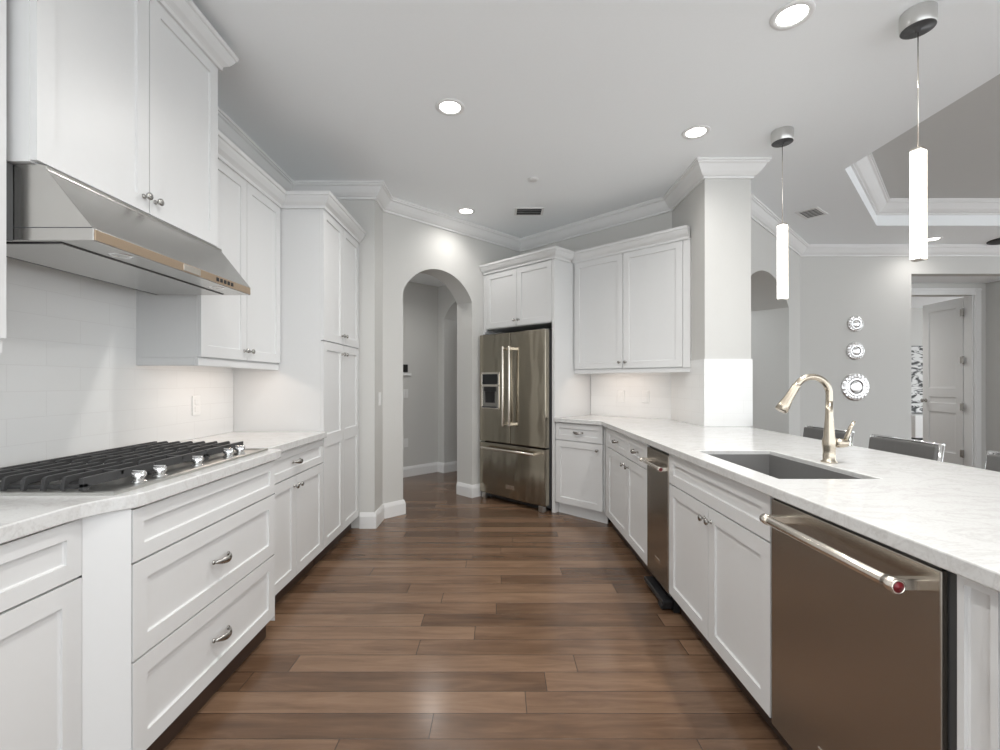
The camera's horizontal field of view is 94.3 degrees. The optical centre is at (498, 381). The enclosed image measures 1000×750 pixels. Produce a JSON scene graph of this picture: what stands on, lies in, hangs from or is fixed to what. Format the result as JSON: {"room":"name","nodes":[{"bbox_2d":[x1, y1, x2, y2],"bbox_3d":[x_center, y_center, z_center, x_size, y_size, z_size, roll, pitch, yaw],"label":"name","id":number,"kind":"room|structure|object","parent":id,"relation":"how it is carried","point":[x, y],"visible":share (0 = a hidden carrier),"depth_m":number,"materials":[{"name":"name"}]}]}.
{"room":"kitchen","nodes":[
{"label":"kitchen","id":0,"kind":"room"},
{"bbox_2d":[338,200,382,527],"bbox_3d":[-1.505,-0.215,4.107,0.890,2.930,0.275,0,0,0],"label":"wall","id":1,"kind":"structure","parent":0,"point":[367,213],"depth_m":3.97,"materials":[{"name":"beige paint"}]},
{"bbox_2d":[403,282,437,466],"bbox_3d":[-2.108,-0.040,5.293,3.472,2.580,0.100,0,0,-45],"label":"wall","id":2,"kind":"structure","parent":0,"point":[420,301],"depth_m":6.29,"materials":[{"name":"beige paint"}]},
{"bbox_2d":[403,438,407,446],"bbox_3d":[-1.219,0.800,6.105,0.072,0.116,0.008,0,0,-45],"label":"wall outlet","id":3,"kind":"object","parent":2,"relation":"attached to","point":[405,441],"visible":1,"depth_m":6.10,"materials":[{"name":"white plastic"}]},
{"bbox_2d":[403,364,410,375],"bbox_3d":[-1.204,-0.158,6.108,0.125,0.145,0.024,0,0,-45],"label":"keypad","id":4,"kind":"object","parent":2,"relation":"attached to","point":[405,366],"visible":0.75,"depth_m":6.08,"materials":[{"name":"black plastic"}]},
{"bbox_2d":[403,461,456,477],"bbox_3d":[-1.880,1.183,5.342,3.580,0.135,0.153,0,0,-45],"label":"baseboard","id":5,"kind":"structure","parent":2,"relation":"attached to","point":[408,471],"depth_m":6.36,"materials":[{"name":"white paint"}]},
{"bbox_2d":[409,273,444,286],"bbox_3d":[-1.103,-1.350,5.700,4.317,0.040,2.118,0,0,-45],"label":"ceiling","id":6,"kind":"structure","parent":0,"point":[421,278],"depth_m":6.08,"materials":[{"name":"white paint"}]},
{"bbox_2d":[438,285,456,462],"bbox_3d":[-0.332,-0.040,6.149,1.200,2.580,0.250,0,0,45],"label":"wall","id":7,"kind":"structure","parent":0,"point":[447,305],"depth_m":6.45,"materials":[{"name":"beige paint"}]},
{"bbox_2d":[383,212,519,503],"bbox_3d":[-0.488,-0.215,4.993,1.867,2.930,0.250,0,0,-45],"label":"wall","id":8,"kind":"structure","parent":0,"point":[411,248],"depth_m":4.72,"materials":[{"name":"beige paint"}]},
{"bbox_2d":[359,499,405,528],"bbox_3d":[-1.021,1.183,4.248,0.223,0.135,0.642,0,0,10],"label":"baseboard","id":9,"kind":"structure","parent":8,"relation":"attached to","point":[367,520],"depth_m":4.13,"materials":[{"name":"white paint"}]},
{"bbox_2d":[456,482,480,497],"bbox_3d":[-0.329,1.183,5.133,0.138,0.135,0.258,0,0,-45],"label":"baseboard","id":10,"kind":"structure","parent":8,"relation":"attached to","point":[471,491],"depth_m":5.06,"materials":[{"name":"white paint"}]},
{"bbox_2d":[163,471,787,749],"bbox_3d":[3.900,1.280,4.900,15.000,0.060,14.200,0,0,0],"label":"floor","id":11,"kind":"structure","parent":0,"point":[454,622],"depth_m":2.15,"materials":[{"name":"brown wood"}]},
{"bbox_2d":[0,519,81,749],"bbox_3d":[-1.466,0.814,0.927,0.667,0.872,0.755,0,0,0],"label":"base cabinet","id":12,"kind":"object","parent":11,"relation":"on","point":[41,591],"visible":0.89,"depth_m":1.20,"materials":[{"name":"white paint"}]},
{"bbox_2d":[76,460,274,749],"bbox_3d":[-1.427,0.814,1.804,0.737,0.872,0.999,0,0,0],"label":"base cabinet","id":13,"kind":"object","parent":11,"relation":"on","point":[178,590],"visible":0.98,"depth_m":1.56,"materials":[{"name":"white paint"}]},
{"bbox_2d":[0,431,326,543],"bbox_3d":[-1.440,0.357,1.677,0.724,0.042,2.954,0,0,0],"label":"countertop","id":14,"kind":"structure","parent":13,"relation":"on","point":[20,516],"depth_m":1.40,"materials":[{"name":"white stone"}]},
{"bbox_2d":[0,441,267,495],"bbox_3d":[-1.417,0.311,1.829,0.565,0.050,0.914,0,0,0],"label":"gas cooktop","id":15,"kind":"object","parent":14,"relation":"in","point":[114,471],"visible":1,"depth_m":1.61,"materials":[{"name":"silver metal"}]},
{"bbox_2d":[275,439,322,603],"bbox_3d":[-1.476,0.814,2.731,0.647,0.872,0.842,0,0,0],"label":"base cabinet","id":16,"kind":"object","parent":11,"relation":"on","point":[299,470],"visible":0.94,"depth_m":2.75,"materials":[{"name":"white paint"}]},
{"bbox_2d":[233,191,365,564],"bbox_3d":[-1.467,-0.013,3.523,0.682,2.525,0.858,0,0,0],"label":"pantry cabinet","id":17,"kind":"object","parent":11,"relation":"on","point":[315,386],"visible":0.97,"depth_m":3.16,"materials":[{"name":"white paint"}]},
{"bbox_2d":[480,328,551,512],"bbox_3d":[0.325,0.366,4.931,0.916,1.768,0.736,0,0,45],"label":"refrigerator","id":18,"kind":"object","parent":11,"relation":"on","point":[516,367],"visible":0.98,"depth_m":4.64,"materials":[{"name":"grey metal"}]},
{"bbox_2d":[479,246,590,512],"bbox_3d":[0.396,-0.013,4.949,1.064,2.525,0.669,0,0,45],"label":"tall cabinet","id":19,"kind":"object","parent":11,"relation":"on","point":[534,290],"visible":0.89,"depth_m":4.62,"materials":[{"name":"white paint"}]},
{"bbox_2d":[556,422,607,523],"bbox_3d":[0.927,0.814,4.434,0.637,0.872,0.535,0,0,-45],"label":"base cabinet","id":20,"kind":"object","parent":11,"relation":"on","point":[580,448],"visible":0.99,"depth_m":4.23,"materials":[{"name":"white paint"}]},
{"bbox_2d":[605,427,651,575],"bbox_3d":[1.206,0.814,3.433,0.647,0.872,1.125,0,0,0],"label":"base cabinet","id":21,"kind":"object","parent":11,"relation":"on","point":[625,475],"visible":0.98,"depth_m":3.31,"materials":[{"name":"white paint"}]},
{"bbox_2d":[639,446,679,612],"bbox_3d":[1.187,0.817,2.687,0.646,0.866,0.355,0,0,0],"label":"trash compactor","id":22,"kind":"object","parent":11,"relation":"on","point":[657,461],"visible":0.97,"depth_m":2.64,"materials":[{"name":"grey metal"}]},
{"bbox_2d":[669,454,788,749],"bbox_3d":[1.205,0.815,2.037,0.630,0.871,0.933,0,0,0],"label":"base cabinet","id":23,"kind":"object","parent":11,"relation":"on","point":[720,549],"visible":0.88,"depth_m":1.89,"materials":[{"name":"white paint"}]},
{"bbox_2d":[803,425,854,445],"bbox_3d":[2.021,0.780,3.130,0.461,0.941,0.451,0,0,0],"label":"bar stool","id":24,"kind":"object","parent":11,"relation":"on","point":[816,432],"visible":0.17,"depth_m":3.20,"materials":[{"name":"grey leather"}]},
{"bbox_2d":[759,498,956,749],"bbox_3d":[1.171,0.817,1.251,0.678,0.867,0.616,0,0,0],"label":"dishwasher","id":25,"kind":"object","parent":11,"relation":"on","point":[864,629],"visible":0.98,"depth_m":1.18,"materials":[{"name":"grey metal"}]},
{"bbox_2d":[868,434,944,461],"bbox_3d":[2.021,0.780,2.540,0.461,0.941,0.451,0,0,0],"label":"bar stool","id":26,"kind":"object","parent":11,"relation":"on","point":[922,449],"visible":0.24,"depth_m":2.51,"materials":[{"name":"silver metal"}]},
{"bbox_2d":[911,414,922,442],"bbox_3d":[8.400,0.950,9.160,0.700,0.600,0.400,0,0,0],"label":"chest","id":27,"kind":"object","parent":11,"relation":"on","point":[916,419],"visible":0.23,"depth_m":8.96,"materials":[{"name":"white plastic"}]},
{"bbox_2d":[957,575,999,749],"bbox_3d":[1.225,0.814,0.605,0.610,0.872,0.660,0,0,0],"label":"base cabinet","id":28,"kind":"object","parent":11,"relation":"on","point":[978,605],"visible":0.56,"depth_m":0.90,"materials":[{"name":"white paint"}]},
{"bbox_2d":[554,415,999,591],"bbox_3d":[1.211,0.359,2.524,1.377,0.036,4.647,0,0,0],"label":"countertop","id":29,"kind":"structure","parent":28,"relation":"on","point":[944,515],"depth_m":1.50,"materials":[{"name":"white stone"}]},
{"bbox_2d":[708,454,860,478],"bbox_3d":[1.170,0.479,1.972,0.358,0.241,0.673,0,0,0],"label":"sink","id":30,"kind":"object","parent":29,"relation":"in","point":[768,464],"visible":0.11,"depth_m":2.21,"materials":[{"name":"grey metal"}]},
{"bbox_2d":[775,374,855,462],"bbox_3d":[1.343,0.153,1.973,0.326,0.376,0.062,0,0,0],"label":"faucet","id":31,"kind":"object","parent":29,"relation":"on","point":[830,443],"visible":1,"depth_m":1.96,"materials":[{"name":"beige metal"}]},
{"bbox_2d":[985,450,999,471],"bbox_3d":[2.021,0.780,1.880,0.461,0.941,0.451,0,0,0],"label":"bar stool","id":32,"kind":"object","parent":11,"relation":"on","point":[992,463],"visible":0.13,"depth_m":2.06,"materials":[{"name":"silver metal"}]},
{"bbox_2d":[192,0,999,243],"bbox_3d":[3.120,-1.695,1.850,10.160,0.030,8.100,0,0,0],"label":"ceiling","id":33,"kind":"structure","parent":0,"point":[594,101],"depth_m":2.67,"materials":[{"name":"white paint"}]},
{"bbox_2d":[435,98,464,115],"bbox_3d":[-0.296,-1.677,2.835,0.180,0.006,0.180,0,0,0],"label":"recessed light","id":34,"kind":"object","parent":33,"relation":"in","point":[446,106],"visible":1,"depth_m":2.83,"materials":[{"name":"white paint"}]},
{"bbox_2d":[457,208,474,214],"bbox_3d":[-0.319,-1.677,4.559,0.180,0.006,0.180,0,0,0],"label":"recessed light","id":35,"kind":"object","parent":33,"relation":"in","point":[466,211],"visible":1,"depth_m":4.56,"materials":[{"name":"white"}]},
{"bbox_2d":[514,207,544,214],"bbox_3d":[0.300,-1.675,4.560,0.284,0.009,0.204,0,0,0],"label":"ceiling vent","id":36,"kind":"object","parent":33,"relation":"in","point":[518,210],"visible":1,"depth_m":4.53,"materials":[{"name":"metal"}]},
{"bbox_2d":[528,177,537,181],"bbox_3d":[0.286,-1.673,3.840,0.090,0.013,0.090,0,0,0],"label":"sprinkler cover","id":37,"kind":"object","parent":33,"relation":"attached to","point":[530,179],"visible":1,"depth_m":3.82,"materials":[{"name":"white paint"}]},
{"bbox_2d":[682,125,710,139],"bbox_3d":[1.327,-1.677,3.118,0.180,0.006,0.180,0,0,0],"label":"recessed light","id":38,"kind":"object","parent":33,"relation":"in","point":[697,131],"visible":1,"depth_m":3.11,"materials":[{"name":"white"}]},
{"bbox_2d":[771,126,793,299],"bbox_3d":[1.900,-1.115,3.106,0.132,1.128,0.132,0,0,0],"label":"pendant light","id":39,"kind":"object","parent":33,"relation":"hanging from","point":[783,136],"visible":1,"depth_m":3.09,"materials":[{"name":"glass"}]},
{"bbox_2d":[769,0,815,30],"bbox_3d":[1.344,-1.677,2.124,0.180,0.006,0.180,0,0,0],"label":"recessed light","id":40,"kind":"object","parent":33,"relation":"in","point":[793,14],"visible":1,"depth_m":2.12,"materials":[{"name":"white"}]},
{"bbox_2d":[795,207,827,218],"bbox_3d":[3.110,-1.675,4.610,0.304,0.009,0.194,0,0,-38],"label":"ceiling vent","id":41,"kind":"object","parent":33,"relation":"in","point":[813,212],"visible":1,"depth_m":4.61,"materials":[{"name":"grey metal"}]},
{"bbox_2d":[899,1,937,261],"bbox_3d":[1.905,-1.115,2.107,0.132,1.128,0.132,0,0,0],"label":"pendant light","id":42,"kind":"object","parent":33,"relation":"hanging from","point":[921,18],"visible":1,"depth_m":2.09,"materials":[{"name":"white glass"}]},
{"bbox_2d":[847,153,999,222],"bbox_3d":[5.167,-1.861,1.893,4.867,0.138,6.185,0,0,0],"label":"trim","id":43,"kind":"structure","parent":33,"relation":"attached to","point":[866,171],"depth_m":4.88,"materials":[{"name":"white paint"}]},
{"bbox_2d":[928,237,942,240],"bbox_3d":[5.100,-1.677,5.450,0.180,0.006,0.180,0,0,0],"label":"recessed light","id":44,"kind":"object","parent":33,"relation":"in","point":[931,238],"visible":0.71,"depth_m":5.43,"materials":[{"name":"white"}]},
{"bbox_2d":[986,238,999,244],"bbox_3d":[6.030,-1.669,5.460,0.400,0.022,0.400,0,0,0],"label":"ceiling vent","id":45,"kind":"object","parent":33,"relation":"in","point":[994,241],"visible":1,"depth_m":5.54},
{"bbox_2d":[520,211,671,419],"bbox_3d":[0.993,-0.215,4.973,1.874,2.930,0.200,0,0,45],"label":"wall","id":46,"kind":"structure","parent":0,"point":[661,222],"depth_m":4.64,"materials":[{"name":"beige paint"}]},
{"bbox_2d":[591,372,670,418],"bbox_3d":[1.275,0.096,4.544,0.869,0.491,0.008,0,0,45],"label":"tiled wall","id":47,"kind":"structure","parent":46,"relation":"attached to","point":[605,387],"depth_m":4.51,"materials":[{"name":"white tile"}]},
{"bbox_2d":[618,390,623,401],"bbox_3d":[1.212,0.140,4.594,0.072,0.116,0.008,0,0,45],"label":"wall outlet","id":48,"kind":"object","parent":47,"relation":"attached to","point":[620,392],"visible":1,"depth_m":4.59,"materials":[{"name":"white plastic"}]},
{"bbox_2d":[572,225,690,373],"bbox_3d":[1.250,-0.678,4.306,1.172,1.194,0.377,0,0,45],"label":"upper cabinet","id":49,"kind":"object","parent":46,"relation":"attached to","point":[632,296],"visible":0.91,"depth_m":4.16,"materials":[{"name":"white paint"}]},
{"bbox_2d":[672,179,750,426],"bbox_3d":[1.762,-0.215,3.902,0.355,2.930,0.675,0,0,0],"label":"wall column","id":50,"kind":"structure","parent":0,"point":[717,212],"depth_m":3.56,"materials":[{"name":"beige paint"}]},
{"bbox_2d":[671,359,703,425],"bbox_3d":[1.581,0.082,3.902,0.008,0.518,0.675,0,0,0],"label":"tiled wall","id":51,"kind":"structure","parent":50,"relation":"attached to","point":[687,388],"depth_m":3.83,"materials":[{"name":"white tile"}]},
{"bbox_2d":[704,359,752,425],"bbox_3d":[1.762,0.082,3.561,0.371,0.518,0.008,0,0,0],"label":"tiled wall","id":52,"kind":"structure","parent":50,"relation":"attached to","point":[728,383],"depth_m":3.56,"materials":[{"name":"white tile"}]},
{"bbox_2d":[751,219,799,435],"bbox_3d":[2.696,-0.215,5.010,2.557,2.930,0.420,0,0,-45],"label":"wall","id":53,"kind":"structure","parent":0,"point":[775,324],"depth_m":5.49,"materials":[{"name":"beige paint"}]},
{"bbox_2d":[800,256,999,447],"bbox_3d":[5.974,-0.215,5.835,4.452,2.930,0.140,0,0,0],"label":"wall","id":54,"kind":"structure","parent":0,"point":[834,290],"depth_m":5.77,"materials":[{"name":"beige paint"}]},
{"bbox_2d":[218,107,999,255],"bbox_3d":[1.717,-1.620,3.645,12.792,0.120,4.895,0,0,-38],"label":"trim","id":55,"kind":"structure","parent":54,"relation":"attached to","point":[702,168],"depth_m":4.40,"materials":[{"name":"white paint"}]},
{"bbox_2d":[841,373,868,400],"bbox_3d":[4.430,0.062,5.748,0.344,0.344,0.029,0,0,0],"label":"round mirror","id":56,"kind":"object","parent":54,"relation":"attached to","point":[855,386],"visible":1,"depth_m":5.74,"materials":[{"name":"silver metal"}]},
{"bbox_2d":[850,381,862,392],"bbox_3d":[4.430,0.062,5.742,0.162,0.162,0.015,0,0,0],"label":"mirror","id":57,"kind":"object","parent":56,"relation":"attached to","point":[855,386],"depth_m":5.74,"materials":[{"name":"clear glass"}]},
{"bbox_2d":[846,342,864,359],"bbox_3d":[4.430,-0.385,5.748,0.224,0.224,0.029,0,0,0],"label":"round mirror","id":58,"kind":"object","parent":54,"relation":"attached to","point":[855,350],"visible":1,"depth_m":5.74,"materials":[{"name":"silver metal"}]},
{"bbox_2d":[852,347,859,354],"bbox_3d":[4.430,-0.385,5.742,0.105,0.105,0.015,0,0,0],"label":"mirror","id":59,"kind":"object","parent":58,"relation":"attached to","point":[855,350],"depth_m":5.74,"materials":[{"name":"clear glass"}]},
{"bbox_2d":[847,316,863,331],"bbox_3d":[4.430,-0.720,5.748,0.196,0.196,0.029,0,0,0],"label":"round mirror","id":60,"kind":"object","parent":54,"relation":"attached to","point":[853,324],"visible":1,"depth_m":5.74,"materials":[{"name":"silver metal"}]},
{"bbox_2d":[853,320,859,326],"bbox_3d":[4.430,-0.720,5.742,0.092,0.092,0.015,0,0,0],"label":"mirror","id":61,"kind":"object","parent":60,"relation":"attached to","point":[856,323],"depth_m":5.74,"materials":[{"name":"clear glass"}]},
{"bbox_2d":[911,308,922,413],"bbox_3d":[7.100,-0.125,9.450,5.000,2.750,0.100,0,0,0],"label":"wall","id":62,"kind":"structure","parent":0,"point":[916,313],"depth_m":9.40,"materials":[{"name":"beige paint"}]},
{"bbox_2d":[911,346,922,412],"bbox_3d":[8.450,-0.050,9.380,0.600,1.360,0.033,0,0,0],"label":"wall picture","id":63,"kind":"object","parent":62,"relation":"attached to","point":[916,351],"visible":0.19,"depth_m":9.37,"materials":[{"name":"grey paper"}]},
{"bbox_2d":[872,74,999,197],"bbox_3d":[5.150,-1.950,1.900,5.500,0.040,6.800,0,0,0],"label":"tray ceiling","id":64,"kind":"structure","parent":0,"point":[962,139],"depth_m":3.87,"materials":[{"name":"grey paint"}]},
{"bbox_2d":[911,297,961,307],"bbox_3d":[7.600,-1.520,8.035,5.600,0.040,3.130,0,0,0],"label":"ceiling","id":65,"kind":"structure","parent":0,"point":[916,302],"depth_m":8.54,"materials":[{"name":"white paint"}]},
{"bbox_2d":[911,283,985,468],"bbox_3d":[5.810,-0.050,6.410,1.820,2.600,0.120,0,0,0],"label":"wall","id":66,"kind":"structure","parent":0,"point":[982,286],"depth_m":6.35,"materials":[{"name":"beige paint"}]},
{"bbox_2d":[920,297,963,465],"bbox_3d":[6.502,0.030,6.814,0.104,2.420,0.742,0,0,7],"label":"door","id":67,"kind":"structure","parent":66,"relation":"in","point":[943,322],"depth_m":6.78,"materials":[{"name":"white paint"}]},
{"bbox_2d":[911,288,981,468],"bbox_3d":[6.050,-0.015,6.395,1.080,2.530,0.150,0,0,0],"label":"trim","id":68,"kind":"structure","parent":66,"relation":"attached to","point":[968,300],"depth_m":6.33,"materials":[{"name":"white paint"}]},
{"bbox_2d":[911,276,999,282],"bbox_3d":[5.850,-1.370,6.228,1.900,0.040,0.645,0,0,0],"label":"ceiling","id":69,"kind":"structure","parent":0,"point":[914,279],"depth_m":6.11,"materials":[{"name":"white paint"}]},
{"bbox_2d":[986,281,999,455],"bbox_3d":[6.720,-0.050,6.128,0.100,2.600,0.445,0,0,0],"label":"wall","id":70,"kind":"structure","parent":0,"point":[992,288],"depth_m":6.25,"materials":[{"name":"beige paint"}]},
{"bbox_3d":[-1.880,-0.215,0.885,0.140,2.930,6.170,0,0,0],"label":"wall","id":71,"kind":"structure","parent":0,"visible":0},
{"bbox_2d":[0,0,5,353],"bbox_3d":[-1.587,-0.678,0.928,0.429,1.194,0.857,0,0,0],"label":"upper cabinet","id":72,"kind":"object","parent":71,"relation":"attached to","point":[2,2],"visible":1,"depth_m":1.35,"materials":[{"name":"white paint"}]},
{"bbox_2d":[0,257,232,467],"bbox_3d":[-1.806,-0.157,1.677,0.008,0.986,2.955,0,0,0],"label":"tiled wall","id":73,"kind":"structure","parent":71,"relation":"attached to","point":[72,382],"depth_m":2.00,"materials":[{"name":"white tile"}]},
{"bbox_2d":[192,396,199,415],"bbox_3d":[-1.797,0.140,2.760,0.008,0.116,0.072,0,0,0],"label":"wall outlet","id":74,"kind":"object","parent":73,"relation":"attached to","point":[195,399],"visible":1,"depth_m":2.75,"materials":[{"name":"white plastic"}]},
{"bbox_2d":[195,399,198,411],"bbox_3d":[-1.794,0.140,2.760,0.004,0.076,0.034,0,0,0],"label":"socket","id":75,"kind":"object","parent":74,"relation":"attached to","point":[196,400],"depth_m":2.76,"materials":[{"name":"white plastic"}]},
{"bbox_2d":[136,130,285,369],"bbox_3d":[-1.609,-0.678,2.730,0.386,1.194,0.844,0,0,0],"label":"upper cabinet","id":76,"kind":"object","parent":73,"relation":"attached to","point":[236,332],"visible":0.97,"depth_m":2.60,"materials":[{"name":"white paint"}]},
{"bbox_2d":[6,0,238,246],"bbox_3d":[-1.554,-1.140,1.821,0.496,0.970,1.021,0,0,0],"label":"upper cabinet","id":77,"kind":"object","parent":71,"relation":"attached to","point":[118,98],"visible":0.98,"depth_m":1.70,"materials":[{"name":"white paint"}]},
{"bbox_2d":[6,161,249,294],"bbox_3d":[-1.504,-0.536,1.817,0.594,0.234,0.902,0,0,0],"label":"range hood","id":78,"kind":"object","parent":77,"relation":"attached to","point":[55,220],"visible":1,"depth_m":1.56,"materials":[{"name":"silver metal"}]},
{"bbox_2d":[108,253,133,258],"bbox_3d":[-1.268,-0.425,1.558,0.067,0.005,0.067,0,0,8],"label":"lamp","id":79,"kind":"object","parent":78,"relation":"attached to","point":[113,255],"depth_m":1.56,"materials":[{"name":"silver metal"}]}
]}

